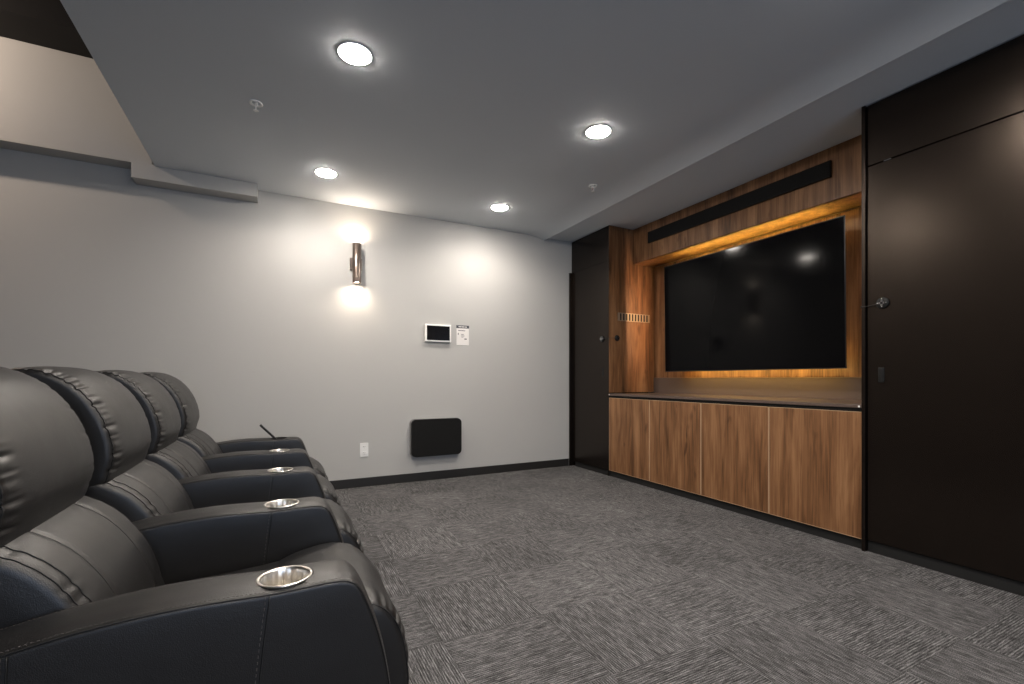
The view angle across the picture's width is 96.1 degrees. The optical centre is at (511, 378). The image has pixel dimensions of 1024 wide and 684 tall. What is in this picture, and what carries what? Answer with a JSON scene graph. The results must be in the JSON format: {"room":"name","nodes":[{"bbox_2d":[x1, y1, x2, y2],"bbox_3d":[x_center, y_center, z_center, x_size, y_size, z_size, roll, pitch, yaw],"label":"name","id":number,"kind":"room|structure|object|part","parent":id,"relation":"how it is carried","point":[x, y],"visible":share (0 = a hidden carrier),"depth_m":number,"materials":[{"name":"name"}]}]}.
{"room":"home theater","nodes":[
{"label":"home theater","id":0,"kind":"room"},
{"bbox_2d":[0,0,92,58],"bbox_3d":[-3.371,-2.720,-0.995,5.091,0.320,8.300,0,0,-27],"label":"ceiling","id":1,"kind":"structure","parent":0,"point":[44,23],"depth_m":3.34,"materials":[{"name":"black paint"}]},
{"bbox_2d":[0,148,571,480],"bbox_3d":[-3.010,-0.980,4.127,10.400,4.200,0.150,0,0,-27],"label":"wall","id":2,"kind":"structure","parent":0,"point":[257,309],"depth_m":4.50,"materials":[{"name":"grey paint"}]},
{"bbox_2d":[0,36,257,202],"bbox_3d":[-4.966,-2.322,2.946,5.842,1.315,0.170,0,0,-27],"label":"soffit","id":3,"kind":"structure","parent":2,"relation":"attached to","point":[54,103],"depth_m":3.63,"materials":[{"name":"grey paint"}]},
{"bbox_2d":[350,242,361,283],"bbox_3d":[-1.589,-1.180,4.704,0.116,0.404,0.117,0,0,-27],"label":"wall sconce","id":4,"kind":"object","parent":2,"relation":"attached to","point":[355,261],"visible":1,"depth_m":4.66,"materials":[{"name":"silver metal"}]},
{"bbox_3d":[-1.606,-1.180,4.736,0.116,0.124,0.045,0,0,-27],"label":"wall plate","id":5,"kind":"part","parent":4,"relation":"part of","materials":[{"name":"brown metal"}]},
{"bbox_2d":[360,443,367,456],"bbox_3d":[-1.539,0.738,4.790,0.085,0.145,0.010,0,0,-27],"label":"power outlet","id":6,"kind":"object","parent":2,"relation":"attached to","point":[363,446],"visible":1,"depth_m":4.79,"materials":[{"name":"white plastic"}]},
{"bbox_2d":[410,417,461,456],"bbox_3d":[-0.849,0.636,5.096,0.580,0.415,0.094,0,0,-27],"label":"wall speaker","id":7,"kind":"object","parent":2,"relation":"attached to","point":[428,436],"visible":1,"depth_m":5.05,"materials":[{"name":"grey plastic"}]},
{"bbox_2d":[425,324,450,341],"bbox_3d":[-0.826,-0.512,5.140,0.300,0.196,0.036,0,0,-27],"label":"tablet","id":8,"kind":"object","parent":2,"relation":"attached to","point":[433,332],"visible":1,"depth_m":5.12,"materials":[{"name":"white plastic"}]},
{"bbox_2d":[330,459,568,489],"bbox_3d":[-3.436,1.074,3.817,9.360,0.092,0.014,0,0,-27],"label":"baseboard","id":9,"kind":"structure","parent":2,"relation":"attached to","point":[421,476],"depth_m":5.17,"materials":[{"name":"black"}]},
{"bbox_2d":[456,325,468,344],"bbox_3d":[-0.567,-0.502,5.289,0.156,0.226,0.006,0,0,-27],"label":"notice","id":10,"kind":"object","parent":2,"relation":"attached to","point":[462,332],"visible":1,"depth_m":5.29,"materials":[{"name":"white paper"}]},
{"bbox_2d":[60,0,1007,239],"bbox_3d":[0.596,-2.187,1.131,3.909,0.887,8.470,0,0,-27],"label":"ceiling","id":11,"kind":"structure","parent":0,"point":[460,109],"depth_m":2.79,"materials":[{"name":"grey paint"}]},
{"bbox_2d":[249,99,262,111],"bbox_3d":[-1.655,-1.758,2.973,0.082,0.053,0.082,0,0,-27],"label":"sprinkler head","id":12,"kind":"object","parent":11,"relation":"attached to","point":[255,104],"visible":1,"depth_m":2.97},
{"bbox_2d":[314,168,337,177],"bbox_3d":[-1.611,-1.779,3.985,0.186,0.013,0.186,0,0,-27],"label":"recessed light","id":13,"kind":"object","parent":11,"relation":"in","point":[323,172],"visible":1,"depth_m":3.97,"materials":[{"name":"white glass"}]},
{"bbox_2d":[337,41,372,65],"bbox_3d":[-0.862,-1.779,2.526,0.186,0.013,0.186,0,0,-27],"label":"recessed light","id":14,"kind":"object","parent":11,"relation":"in","point":[353,53],"visible":1,"depth_m":2.51,"materials":[{"name":"white glass"}]},
{"bbox_2d":[491,204,508,210],"bbox_3d":[-0.127,-1.779,4.785,0.186,0.013,0.186,0,0,-27],"label":"recessed light","id":15,"kind":"object","parent":11,"relation":"in","point":[497,207],"visible":1,"depth_m":4.76,"materials":[{"name":"white glass"}]},
{"bbox_2d":[588,184,596,191],"bbox_3d":[0.748,-1.758,4.247,0.082,0.053,0.082,0,0,-27],"label":"sprinkler head","id":16,"kind":"object","parent":11,"relation":"attached to","point":[589,186],"visible":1,"depth_m":4.24},
{"bbox_2d":[585,124,611,138],"bbox_3d":[0.623,-1.779,3.319,0.186,0.013,0.186,0,0,-27],"label":"recessed light","id":17,"kind":"object","parent":11,"relation":"in","point":[596,131],"visible":1,"depth_m":3.30,"materials":[{"name":"white glass"}]},
{"bbox_2d":[587,126,609,137],"bbox_3d":[0.623,-1.778,3.319,0.165,0.012,0.165,0,0,-27],"label":"diffuser","id":18,"kind":"object","parent":17,"relation":"attached to","point":[593,131],"depth_m":3.30,"materials":[{"name":"white"}]},
{"bbox_2d":[335,465,1023,683],"bbox_3d":[-1.091,1.170,0.267,10.300,0.100,8.470,0,0,-27],"label":"floor","id":19,"kind":"structure","parent":0,"point":[573,574],"depth_m":2.36,"materials":[{"name":"carpet"}]},
{"bbox_2d":[12,366,363,584],"bbox_3d":[-1.380,0.529,2.020,1.400,1.158,0.783,0,0,-27],"label":"recliner","id":20,"kind":"object","parent":19,"relation":"on","point":[187,543],"visible":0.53,"depth_m":1.77,"materials":[{"name":"black leather"}]},
{"bbox_2d":[85,459,193,521],"bbox_3d":[-1.661,0.575,1.974,0.481,0.454,0.609,0,0,-27],"label":"lumbar cushion","id":21,"kind":"object","parent":20,"relation":"on","point":[140,489],"depth_m":1.83,"materials":[{"name":"black leather"}]},
{"bbox_3d":[-1.225,0.794,1.760,1.174,0.576,0.176,0,0,-27],"label":"armrest","id":22,"kind":"part","parent":20,"relation":"part of","materials":[{"name":"black leather"}]},
{"bbox_2d":[0,367,409,683],"bbox_3d":[-1.022,0.529,1.319,1.400,1.158,0.783,0,0,-27],"label":"recliner","id":23,"kind":"object","parent":19,"relation":"on","point":[85,598],"visible":1,"depth_m":1.13,"materials":[{"name":"black leather"}]},
{"bbox_2d":[0,496,164,629],"bbox_3d":[-1.302,0.575,1.273,0.481,0.454,0.609,0,0,-27],"label":"lumbar cushion","id":24,"kind":"object","parent":23,"relation":"on","point":[70,552],"depth_m":1.18,"materials":[{"name":"black leather"}]},
{"bbox_3d":[-0.867,0.794,1.060,1.174,0.576,0.176,0,0,-27],"label":"armrest","id":25,"kind":"part","parent":23,"relation":"part of","materials":[{"name":"black leather"}]},
{"bbox_2d":[166,561,279,584],"bbox_3d":[-0.910,0.771,1.474,0.746,0.189,0.609,0,0,-27],"label":"seat cushion","id":26,"kind":"object","parent":23,"relation":"on","point":[273,565],"depth_m":1.70,"materials":[{"name":"black leather"}]},
{"bbox_2d":[96,370,342,508],"bbox_3d":[-1.739,0.529,2.720,1.400,1.158,0.783,0,0,-27],"label":"recliner","id":27,"kind":"object","parent":19,"relation":"on","point":[204,488],"visible":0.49,"depth_m":2.49,"materials":[{"name":"black leather"}]},
{"bbox_2d":[145,440,211,479],"bbox_3d":[-2.019,0.575,2.674,0.481,0.454,0.609,0,0,-27],"label":"lumbar cushion","id":28,"kind":"object","parent":27,"relation":"on","point":[177,457],"depth_m":2.53,"materials":[{"name":"black leather"}]},
{"bbox_3d":[-1.584,0.794,2.461,1.174,0.576,0.176,0,0,-27],"label":"armrest","id":29,"kind":"part","parent":27,"relation":"part of","materials":[{"name":"black leather"}]},
{"bbox_2d":[140,372,327,479],"bbox_3d":[-2.139,0.529,3.503,1.400,1.158,0.966,0,0,-27],"label":"recliner","id":30,"kind":"object","parent":19,"relation":"on","point":[249,453],"visible":0.32,"depth_m":3.24,"materials":[{"name":"black leather"}]},
{"bbox_2d":[177,428,221,456],"bbox_3d":[-2.378,0.575,3.375,0.481,0.454,0.609,0,0,-27],"label":"lumbar cushion","id":31,"kind":"object","parent":30,"relation":"on","point":[201,442],"depth_m":3.24,"materials":[{"name":"black leather"}]},
{"bbox_3d":[-1.942,0.794,3.161,1.174,0.576,0.176,0,0,-27],"label":"armrest","id":32,"kind":"part","parent":30,"relation":"part of","materials":[{"name":"black leather"}]},
{"bbox_3d":[-2.301,0.794,3.862,1.174,0.576,0.176,0,0,-27],"label":"armrest","id":33,"kind":"part","parent":30,"relation":"part of","materials":[{"name":"black leather"}]},
{"bbox_2d":[260,424,276,438],"bbox_3d":[-2.077,0.484,3.971,0.179,0.190,0.050,0,0,-27],"label":"remote control","id":34,"kind":"object","parent":30,"relation":"in","point":[261,425],"visible":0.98,"depth_m":3.94,"materials":[{"name":"black plastic"}]},
{"bbox_2d":[569,225,654,475],"bbox_3d":[1.243,-0.327,5.792,0.750,2.893,0.756,0,0,-27],"label":"tall cabinet","id":35,"kind":"object","parent":19,"relation":"on","point":[604,280],"visible":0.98,"depth_m":5.53,"materials":[{"name":"laminate"}]},
{"bbox_3d":[0.951,-1.573,5.653,0.020,0.400,0.733,0,0,-27],"label":"door","id":36,"kind":"part","parent":35,"relation":"part of","materials":[{"name":"laminate"}]},
{"bbox_3d":[0.957,-0.156,5.643,0.020,2.428,0.709,0,0,-27],"label":"door","id":37,"kind":"part","parent":35,"relation":"part of","materials":[{"name":"laminate"}]},
{"bbox_3d":[1.430,-0.807,5.474,0.707,1.931,0.020,0,0,-27],"label":"wood panel","id":38,"kind":"part","parent":35,"relation":"part of","materials":[{"name":"brown wood"}]},
{"bbox_2d":[618,312,649,322],"bbox_3d":[1.452,-0.728,5.472,0.490,0.096,0.004,0,0,-27],"label":"vent grille","id":39,"kind":"object","parent":35,"relation":"attached to","point":[629,317],"visible":1,"depth_m":5.46,"materials":[{"name":"beige metal"}]},
{"bbox_2d":[609,398,648,480],"bbox_3d":[1.559,0.632,5.167,0.660,0.836,0.640,0,0,-27],"label":"base cabinet","id":40,"kind":"object","parent":19,"relation":"on","point":[628,418],"visible":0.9,"depth_m":5.00,"materials":[{"name":"laminate"}]},
{"bbox_2d":[649,400,701,494],"bbox_3d":[1.853,0.632,4.594,0.660,0.836,0.640,0,0,-27],"label":"base cabinet","id":41,"kind":"object","parent":19,"relation":"on","point":[674,426],"visible":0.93,"depth_m":4.42,"materials":[{"name":"laminate"}]},
{"bbox_2d":[610,470,860,548],"bbox_3d":[1.729,1.085,4.165,0.012,0.069,2.576,0,0,-27],"label":"toe kick","id":42,"kind":"object","parent":19,"relation":"on","point":[827,534],"visible":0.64,"depth_m":3.72,"materials":[{"name":"black"}]},
{"bbox_2d":[701,403,770,513],"bbox_3d":[2.146,0.632,4.020,0.660,0.836,0.640,0,0,-27],"label":"base cabinet","id":43,"kind":"object","parent":19,"relation":"on","point":[734,437],"visible":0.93,"depth_m":3.84,"materials":[{"name":"laminate"}]},
{"bbox_2d":[769,406,860,538],"bbox_3d":[2.440,0.632,3.446,0.660,0.836,0.640,0,0,-27],"label":"base cabinet","id":44,"kind":"object","parent":19,"relation":"on","point":[815,454],"visible":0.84,"depth_m":3.27,"materials":[{"name":"laminate"}]},
{"bbox_2d":[608,393,860,410],"bbox_3d":[2.007,0.190,4.308,0.705,0.044,2.578,0,0,-27],"label":"countertop","id":45,"kind":"structure","parent":44,"relation":"on","point":[831,404],"depth_m":3.80,"materials":[{"name":"brown laminate"}]},
{"bbox_2d":[861,34,1023,595],"bbox_3d":[3.198,-0.327,1.992,0.716,2.893,2.633,0,0,-27],"label":"tall cabinet","id":46,"kind":"object","parent":19,"relation":"on","point":[942,155],"visible":1,"depth_m":2.63,"materials":[{"name":"laminate"}]},
{"bbox_3d":[2.603,-0.327,3.155,0.716,2.893,0.021,0,0,-27],"label":"panel","id":47,"kind":"part","parent":46,"relation":"part of","materials":[{"name":"laminate"}]},
{"bbox_2d":[861,297,888,308],"bbox_3d":[2.326,-0.480,2.944,0.041,0.072,0.154,0,0,-27],"label":"lock","id":48,"kind":"object","parent":46,"relation":"attached to","point":[883,302],"visible":0.99,"depth_m":2.90,"materials":[{"name":"silver metal"}]},
{"bbox_3d":[2.340,-0.025,2.915,0.004,0.094,0.034,0,0,-27],"label":"recessed pull","id":49,"kind":"part","parent":46,"relation":"part of","materials":[{"name":"black plastic"}]},
{"bbox_3d":[2.517,-1.575,2.594,0.020,0.389,0.886,0,0,-27],"label":"door","id":50,"kind":"part","parent":46,"relation":"part of","materials":[{"name":"laminate"}]},
{"bbox_2d":[648,206,860,392],"bbox_3d":[3.515,-0.980,2.624,0.150,4.200,8.470,0,0,-27],"label":"wall","id":51,"kind":"structure","parent":0,"point":[859,206],"depth_m":4.56,"materials":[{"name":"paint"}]},
{"bbox_2d":[633,135,860,266],"bbox_3d":[2.174,-1.568,4.396,0.325,0.410,2.572,0,0,-27],"label":"wood panel","id":52,"kind":"object","parent":51,"relation":"attached to","point":[841,192],"visible":0.57,"depth_m":4.04,"materials":[{"name":"brown wood"}]},
{"bbox_2d":[648,160,831,242],"bbox_3d":[1.990,-1.605,4.369,0.026,0.127,1.938,0,0,-27],"label":"soundbar","id":53,"kind":"object","parent":52,"relation":"attached to","point":[820,172],"visible":1,"depth_m":4.11,"materials":[{"name":"black plastic"}]},
{"bbox_2d":[654,377,860,399],"bbox_3d":[2.325,0.077,4.470,0.024,0.182,2.576,0,0,-27],"label":"backsplash","id":54,"kind":"structure","parent":51,"relation":"attached to","point":[840,388],"depth_m":4.28,"materials":[{"name":"brown laminate"}]},
{"bbox_2d":[654,207,860,377],"bbox_3d":[2.332,-0.688,4.477,0.020,1.345,2.572,0,0,-27],"label":"panel","id":55,"kind":"object","parent":54,"relation":"on","point":[853,216],"visible":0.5,"depth_m":3.87,"materials":[{"name":"brown wood"}]},
{"bbox_2d":[664,215,846,371],"bbox_3d":[2.229,-0.682,4.398,0.214,1.200,1.850,-1,0,-27],"label":"television","id":56,"kind":"object","parent":55,"relation":"attached to","point":[776,302],"visible":1,"depth_m":4.12,"materials":[{"name":"black"}]},
{"bbox_2d":[549,0,1023,241],"bbox_3d":[2.914,-2.204,2.317,1.300,0.852,8.470,0,0,-27],"label":"ceiling soffit","id":57,"kind":"structure","parent":51,"relation":"attached to","point":[834,118],"depth_m":3.32,"materials":[{"name":"grey paint"}]}
]}

